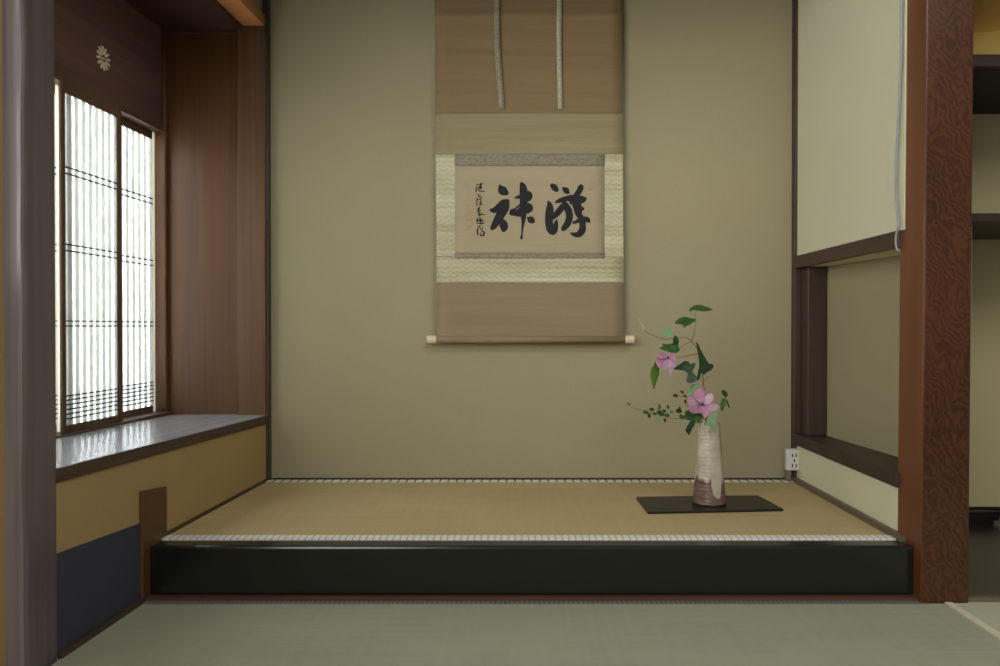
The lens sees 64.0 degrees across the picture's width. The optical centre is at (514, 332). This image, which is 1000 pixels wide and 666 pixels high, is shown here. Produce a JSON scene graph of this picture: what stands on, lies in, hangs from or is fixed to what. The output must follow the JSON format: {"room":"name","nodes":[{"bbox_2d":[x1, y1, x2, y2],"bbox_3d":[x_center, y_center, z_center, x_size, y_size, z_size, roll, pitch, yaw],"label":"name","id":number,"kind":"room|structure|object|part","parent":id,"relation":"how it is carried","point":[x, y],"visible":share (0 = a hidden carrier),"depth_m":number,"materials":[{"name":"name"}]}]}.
{"room":"japanese tatami room","nodes":[
{"label":"japanese tatami room","id":0,"kind":"room"},
{"bbox_2d":[54,0,160,124],"bbox_3d":[-1.184,-0.825,2.050,0.025,0.320,1.128,0,1,3],"label":"wall","id":1,"kind":"structure","parent":0,"point":[132,42],"depth_m":2.31,"materials":[{"name":"brown wood"}]},
{"bbox_2d":[96,46,109,70],"bbox_3d":[-1.160,-0.774,2.255,0.003,0.067,0.067,0,1,3],"label":"flower ornament","id":2,"kind":"object","parent":1,"relation":"attached to","point":[103,51],"visible":1,"depth_m":2.25,"materials":[{"name":"metal"}]},
{"bbox_2d":[54,70,170,437],"bbox_3d":[-1.183,-0.197,2.045,0.077,0.936,1.111,0,1,3],"label":"window","id":3,"kind":"structure","parent":1,"relation":"in","point":[127,113],"depth_m":2.35,"materials":[{"name":"brown wood"}]},
{"bbox_2d":[54,84,59,432],"bbox_3d":[-1.208,-0.191,1.804,0.014,0.906,0.602,0,1,3],"label":"shoji panel","id":4,"kind":"object","parent":3,"relation":"in","point":[56,108],"visible":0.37,"depth_m":2.08,"materials":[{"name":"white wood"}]},
{"bbox_2d":[58,80,122,433],"bbox_3d":[-1.156,-0.194,2.188,0.012,0.906,0.288,0,1,3],"label":"shoji panel","id":5,"kind":"object","parent":3,"relation":"in","point":[90,154],"visible":1,"depth_m":2.17,"materials":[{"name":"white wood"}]},
{"bbox_3d":[-1.155,-0.634,2.183,0.006,0.026,0.248,0,1,3],"label":"rail","id":6,"kind":"part","parent":5,"relation":"part of","materials":[{"name":"brown wood"}]},
{"bbox_3d":[-1.155,0.248,2.190,0.006,0.020,0.248,0,1,3],"label":"rail","id":7,"kind":"part","parent":5,"relation":"part of","materials":[{"name":"brown wood"}]},
{"bbox_2d":[121,116,154,417],"bbox_3d":[-1.179,-0.197,2.454,0.012,0.906,0.284,0,1,3],"label":"shoji panel","id":8,"kind":"object","parent":3,"relation":"in","point":[137,141],"visible":0.6,"depth_m":2.49,"materials":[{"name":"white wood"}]},
{"bbox_3d":[-1.178,-0.636,2.455,0.006,0.026,0.246,0,1,3],"label":"rail","id":9,"kind":"part","parent":8,"relation":"part of","materials":[{"name":"brown wood"}]},
{"bbox_3d":[-1.178,0.246,2.463,0.006,0.020,0.246,0,1,3],"label":"rail","id":10,"kind":"part","parent":8,"relation":"part of","materials":[{"name":"brown wood"}]},
{"bbox_2d":[0,0,265,665],"bbox_3d":[-0.916,-0.549,0.511,0.237,2.460,4.234,0,1,3],"label":"wall","id":11,"kind":"structure","parent":0,"point":[98,512],"depth_m":1.70,"materials":[{"name":"yellow paint"}]},
{"bbox_2d":[57,598,143,660],"bbox_3d":[-0.848,0.615,1.654,0.010,0.032,0.303,0,1,3],"label":"baseboard","id":12,"kind":"structure","parent":11,"relation":"attached to","point":[76,644],"depth_m":1.63,"materials":[{"name":"brown wood"}]},
{"bbox_2d":[140,486,166,600],"bbox_3d":[-0.841,0.498,1.862,0.008,0.282,0.115,0,1,3],"label":"post","id":13,"kind":"object","parent":11,"relation":"attached to","point":[153,502],"visible":0.49,"depth_m":1.83,"materials":[{"name":"brown wood"}]},
{"bbox_2d":[56,414,267,481],"bbox_3d":[-1.033,0.274,2.062,0.406,0.053,1.145,0,1,3],"label":"sill","id":14,"kind":"structure","parent":11,"relation":"on","point":[84,453],"depth_m":1.99,"materials":[{"name":"brown wood"}]},
{"bbox_2d":[154,29,168,410],"bbox_3d":[-1.172,-0.360,2.608,0.079,1.252,0.022,0,1,0],"label":"post","id":15,"kind":"object","parent":14,"relation":"on","point":[160,138],"visible":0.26,"depth_m":2.60,"materials":[{"name":"brown wood"}]},
{"bbox_2d":[237,25,265,414],"bbox_3d":[-0.855,-0.365,2.597,0.090,1.265,0.006,0,1,0],"label":"post","id":16,"kind":"object","parent":14,"relation":"on","point":[251,141],"visible":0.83,"depth_m":2.59,"materials":[{"name":"brown wood"}]},
{"bbox_2d":[168,30,236,33],"bbox_3d":[-1.015,-0.983,2.610,0.230,0.010,0.012,0,1,0],"label":"trim","id":17,"kind":"structure","parent":11,"relation":"attached to","point":[169,31],"depth_m":2.60,"materials":[{"name":"brown wood"}]},
{"bbox_2d":[168,33,237,413],"bbox_3d":[-1.097,-0.358,2.638,0.405,1.320,0.038,0,1,0],"label":"panel","id":18,"kind":"object","parent":11,"relation":"attached to","point":[202,68],"visible":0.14,"depth_m":2.62,"materials":[{"name":"brown wood"}]},
{"bbox_2d":[167,479,266,534],"bbox_3d":[-0.824,0.486,2.264,0.006,0.018,0.681,0,1,3],"label":"baseboard","id":19,"kind":"structure","parent":11,"relation":"attached to","point":[206,512],"depth_m":2.19,"materials":[{"name":"brown wood"}]},
{"bbox_2d":[217,0,264,25],"bbox_3d":[-0.881,-1.009,2.024,0.088,0.038,1.150,0,1,3],"label":"beam","id":20,"kind":"structure","parent":11,"relation":"attached to","point":[245,12],"depth_m":2.49,"materials":[{"name":"brown wood"}]},
{"bbox_2d":[263,0,271,480],"bbox_3d":[-0.810,-0.598,2.626,0.016,2.400,0.057,0,1,0],"label":"post","id":21,"kind":"object","parent":11,"relation":"attached to","point":[266,3],"visible":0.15,"depth_m":2.60,"materials":[{"name":"brown wood"}]},
{"bbox_2d":[146,594,916,600],"bbox_3d":[0.036,0.621,1.837,1.764,0.037,0.038,0,1,0],"label":"trim","id":22,"kind":"structure","parent":11,"relation":"attached to","point":[151,597],"depth_m":1.82,"materials":[{"name":"brown wood"}]},
{"bbox_2d":[150,540,913,594],"bbox_3d":[0.039,0.545,1.863,1.756,0.113,0.056,0,1,0],"label":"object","id":23,"kind":"structure","parent":11,"relation":"attached to","point":[178,567],"depth_m":1.83,"materials":[{"name":"black paint"}]},
{"bbox_2d":[124,0,242,30],"bbox_3d":[-1.081,-0.992,2.068,0.350,0.022,1.183,0,1,3],"label":"ceiling","id":24,"kind":"structure","parent":0,"point":[167,15],"depth_m":2.47,"materials":[{"name":"brown wood"}]},
{"bbox_2d":[270,0,999,506],"bbox_3d":[0.785,-0.588,2.665,3.230,2.420,0.080,0,1,0],"label":"wall","id":25,"kind":"structure","parent":0,"point":[359,389],"depth_m":2.63,"materials":[{"name":"paint"}]},
{"bbox_2d":[272,478,785,479],"bbox_3d":[0.052,0.485,2.628,1.699,0.015,0.013,0,1,0],"label":"baseboard","id":26,"kind":"structure","parent":25,"relation":"attached to","point":[272,478],"depth_m":2.62,"materials":[{"name":"black wood"}]},
{"bbox_2d":[427,0,634,343],"bbox_3d":[0.050,-0.695,2.603,0.671,1.459,0.066,0,1,0],"label":"scroll","id":27,"kind":"object","parent":25,"relation":"hanging from","point":[529,93],"visible":1,"depth_m":2.59,"materials":[{"name":"brown fabric"}]},
{"bbox_2d":[455,166,604,252],"bbox_3d":[0.048,-0.400,2.593,0.485,0.285,0.008,0,1,0],"label":"artwork","id":28,"kind":"object","parent":27,"relation":"on","point":[499,209],"depth_m":2.59,"materials":[{"name":"beige paper"}]},
{"bbox_2d":[969,507,999,510],"bbox_3d":[1.720,0.586,2.648,1.360,0.020,0.014,0,1,0],"label":"baseboard","id":29,"kind":"structure","parent":25,"relation":"attached to","point":[970,508],"depth_m":2.64,"materials":[{"name":"black wood"}]},
{"bbox_2d":[972,213,999,239],"bbox_3d":[1.740,-0.319,2.422,1.318,0.024,0.450,0,1,0],"label":"wall shelf","id":30,"kind":"object","parent":25,"relation":"attached to","point":[985,226],"visible":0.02,"depth_m":2.30,"materials":[{"name":"brown wood"}]},
{"bbox_2d":[973,0,999,113],"bbox_3d":[1.738,-1.008,2.397,1.313,0.575,0.486,0,1,0],"label":"upper cabinet","id":31,"kind":"object","parent":25,"relation":"attached to","point":[986,21],"visible":0.07,"depth_m":2.17,"materials":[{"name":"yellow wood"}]},
{"bbox_3d":[1.401,-1.018,2.170,0.638,0.532,0.013,0,0,0],"label":"sliding door","id":32,"kind":"part","parent":31,"relation":"part of","materials":[{"name":"gold metal"}]},
{"bbox_3d":[1.738,-0.735,2.168,1.313,0.033,0.022,0,0,0],"label":"rail","id":33,"kind":"part","parent":31,"relation":"part of","materials":[{"name":"brown wood"}]},
{"bbox_2d":[797,0,906,530],"bbox_3d":[0.964,-0.645,2.252,0.096,2.300,0.745,0,1,0],"label":"wall","id":34,"kind":"structure","parent":0,"point":[849,50],"depth_m":2.19,"materials":[{"name":"paint"}]},
{"bbox_2d":[791,0,800,479],"bbox_3d":[0.918,-0.658,2.623,0.020,2.280,0.062,0,1,0],"label":"post","id":35,"kind":"object","parent":34,"relation":"attached to","point":[795,272],"visible":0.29,"depth_m":2.60,"materials":[{"name":"brown wood"}]},
{"bbox_2d":[785,448,798,479],"bbox_3d":[0.896,0.424,2.590,0.041,0.100,0.023,0,1,0],"label":"power outlet","id":36,"kind":"object","parent":35,"relation":"attached to","point":[791,454],"visible":1,"depth_m":2.58,"materials":[{"name":"white plastic"}]},
{"bbox_2d":[794,433,899,487],"bbox_3d":[0.978,0.347,2.253,0.144,0.036,0.700,0,1,0],"label":"shelf board","id":37,"kind":"object","parent":34,"relation":"on","point":[881,466],"visible":0.61,"depth_m":2.19,"materials":[{"name":"brown wood"}]},
{"bbox_2d":[800,267,826,435],"bbox_3d":[0.958,0.059,2.583,0.060,0.534,0.095,0,1,0],"label":"post","id":38,"kind":"object","parent":37,"relation":"on","point":[813,279],"visible":0.8,"depth_m":2.54,"materials":[{"name":"brown wood"}]},
{"bbox_2d":[795,230,901,267],"bbox_3d":[0.918,-0.227,2.248,0.020,0.040,0.700,0,1,0],"label":"beam","id":39,"kind":"structure","parent":34,"relation":"attached to","point":[884,242],"depth_m":2.16,"materials":[{"name":"brown wood"}]},
{"bbox_2d":[894,0,902,251],"bbox_3d":[0.906,-0.555,1.889,0.009,0.729,0.034,0,1,0],"label":"hanging cable","id":40,"kind":"object","parent":39,"relation":"hanging from","point":[901,1],"visible":1,"depth_m":1.89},
{"bbox_2d":[792,477,905,541],"bbox_3d":[0.910,0.483,2.239,0.016,0.024,0.730,0,1,0],"label":"baseboard","id":41,"kind":"structure","parent":34,"relation":"attached to","point":[851,510],"depth_m":2.14,"materials":[{"name":"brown wood"}]},
{"bbox_2d":[805,248,899,267],"bbox_3d":[0.994,-0.229,2.248,0.132,0.042,0.700,0,1,0],"label":"soffit","id":42,"kind":"structure","parent":34,"relation":"attached to","point":[894,252],"depth_m":2.23,"materials":[{"name":"paint"}]},
{"bbox_2d":[898,0,973,603],"bbox_3d":[0.973,-0.589,1.849,0.118,2.405,0.116,0,1,0],"label":"pillar","id":43,"kind":"structure","parent":34,"relation":"attached to","point":[935,322],"depth_m":1.80,"materials":[{"name":"brown wood"}]},
{"bbox_2d":[826,230,971,488],"bbox_3d":[1.034,0.055,2.258,0.045,0.620,0.750,0,1,-4],"label":"wall","id":44,"kind":"structure","parent":0,"point":[863,297],"depth_m":2.31,"materials":[{"name":"paint"}]},
{"bbox_2d":[968,596,999,601],"bbox_3d":[1.710,0.630,1.821,1.380,0.058,0.019,0,1,0],"label":"trim","id":45,"kind":"structure","parent":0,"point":[970,598],"depth_m":1.81,"materials":[{"name":"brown wood"}]},
{"bbox_2d":[968,516,999,595],"bbox_3d":[1.710,0.627,2.243,1.380,0.056,0.825,0,1,0],"label":"floor","id":46,"kind":"structure","parent":0,"point":[984,539],"depth_m":2.12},
{"bbox_2d":[969,510,999,523],"bbox_3d":[1.445,0.577,2.505,0.153,0.040,0.034,0,1,0],"label":"stand","id":47,"kind":"object","parent":46,"relation":"on","point":[975,516],"visible":0.59,"depth_m":2.49,"materials":[{"name":"black wood"}]},
{"bbox_3d":[-0.300,0.719,0.656,5.800,0.080,4.500,0,1,0],"label":"floor","id":48,"kind":"structure","parent":0,"visible":0},
{"bbox_2d":[2,0,56,665],"bbox_3d":[-0.877,-0.558,1.444,0.036,2.460,0.096,0,1,0],"label":"post","id":49,"kind":"object","parent":48,"relation":"on","point":[27,25],"visible":1,"depth_m":1.42,"materials":[{"name":"brown wood"}]},
{"bbox_2d":[51,601,999,665],"bbox_3d":[0.053,0.644,1.086,1.826,0.059,1.461,0,1,0],"label":"mat","id":50,"kind":"object","parent":48,"relation":"on","point":[155,633],"visible":0.9,"depth_m":1.63,"materials":[{"name":"green wicker"}]},
{"bbox_2d":[944,602,999,639],"bbox_3d":[1.673,0.643,1.082,1.413,0.062,1.453,0,1,0],"label":"mat","id":51,"kind":"object","parent":48,"relation":"on","point":[986,615],"visible":0.43,"depth_m":1.74,"materials":[{"name":"beige wicker"}]},
{"bbox_3d":[0.036,0.585,2.263,1.752,0.080,0.744,0,1,0],"label":"floor","id":52,"kind":"structure","parent":0,"visible":0},
{"bbox_2d":[162,480,895,539],"bbox_3d":[0.029,0.514,2.256,1.743,0.063,0.729,0,1,0],"label":"mat","id":53,"kind":"object","parent":52,"relation":"on","point":[274,509],"visible":0.69,"depth_m":2.15,"materials":[{"name":"beige wicker"}]},
{"bbox_2d":[636,495,782,513],"bbox_3d":[0.535,0.481,2.256,0.376,0.007,0.188,0,1,-5],"label":"display board","id":54,"kind":"object","parent":53,"relation":"on","point":[735,503],"visible":0.94,"depth_m":2.22,"materials":[{"name":"black paint"}]},
{"bbox_2d":[692,421,726,505],"bbox_3d":[0.546,0.363,2.246,0.094,0.228,0.094,0,1,43],"label":"flower vase","id":55,"kind":"object","parent":54,"relation":"on","point":[709,486],"visible":0.97,"depth_m":2.21,"materials":[{"name":"beige ceramic"}]},
{"bbox_2d":[625,390,688,421],"bbox_3d":[0.418,0.240,2.232,0.229,0.160,0.017,0,1,-9],"label":"trailing vine","id":56,"kind":"object","parent":55,"relation":"in","point":[659,412],"visible":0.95,"depth_m":2.23,"materials":[{"name":"green plant"}]},
{"bbox_3d":[0.418,0.257,2.237,0.227,0.126,0.038,0,0,0],"label":"stem","id":57,"kind":"part","parent":56,"relation":"part of","materials":[{"name":"plant"}]},
{"bbox_2d":[638,305,712,422],"bbox_3d":[0.456,0.116,2.230,0.226,0.392,0.057,0,1,-15],"label":"branch","id":58,"kind":"object","parent":55,"relation":"in","point":[663,361],"visible":0.97,"depth_m":2.23,"materials":[{"name":"green plant"}]},
{"bbox_2d":[656,352,676,374],"bbox_3d":[0.416,0.084,2.208,0.056,0.064,0.022,0,0,0],"label":"flower","id":59,"kind":"object","parent":58,"relation":"on","point":[663,361],"depth_m":2.21,"materials":[{"name":"pink plant"}]},
{"bbox_3d":[0.426,0.007,2.228,0.139,0.035,0.006,0,1,-6],"label":"stem","id":60,"kind":"part","parent":58,"relation":"part of","materials":[{"name":"plant"}]},
{"bbox_3d":[0.523,0.169,2.244,0.029,0.286,0.004,0,0,0],"label":"stem","id":61,"kind":"part","parent":58,"relation":"part of","materials":[{"name":"plant"}]},
{"bbox_2d":[684,388,718,434],"bbox_3d":[0.516,0.236,2.220,0.094,0.166,0.053,0,1,0],"label":"bloom","id":62,"kind":"object","parent":55,"relation":"in","point":[697,404],"visible":0.97,"depth_m":2.21,"materials":[{"name":"pink plant"}]},
{"bbox_2d":[688,388,718,417],"bbox_3d":[0.520,0.194,2.216,0.087,0.082,0.026,0,0,0],"label":"flower","id":63,"kind":"object","parent":62,"relation":"on","point":[697,404],"depth_m":2.21,"materials":[{"name":"pink plant"}]},
{"bbox_2d":[719,390,729,410],"bbox_3d":[0.574,0.236,2.248,0.064,0.152,0.012,0,1,0],"label":"leaf sprig","id":64,"kind":"object","parent":55,"relation":"in","point":[724,401],"visible":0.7,"depth_m":2.25,"materials":[{"name":"green plant"}]}
]}

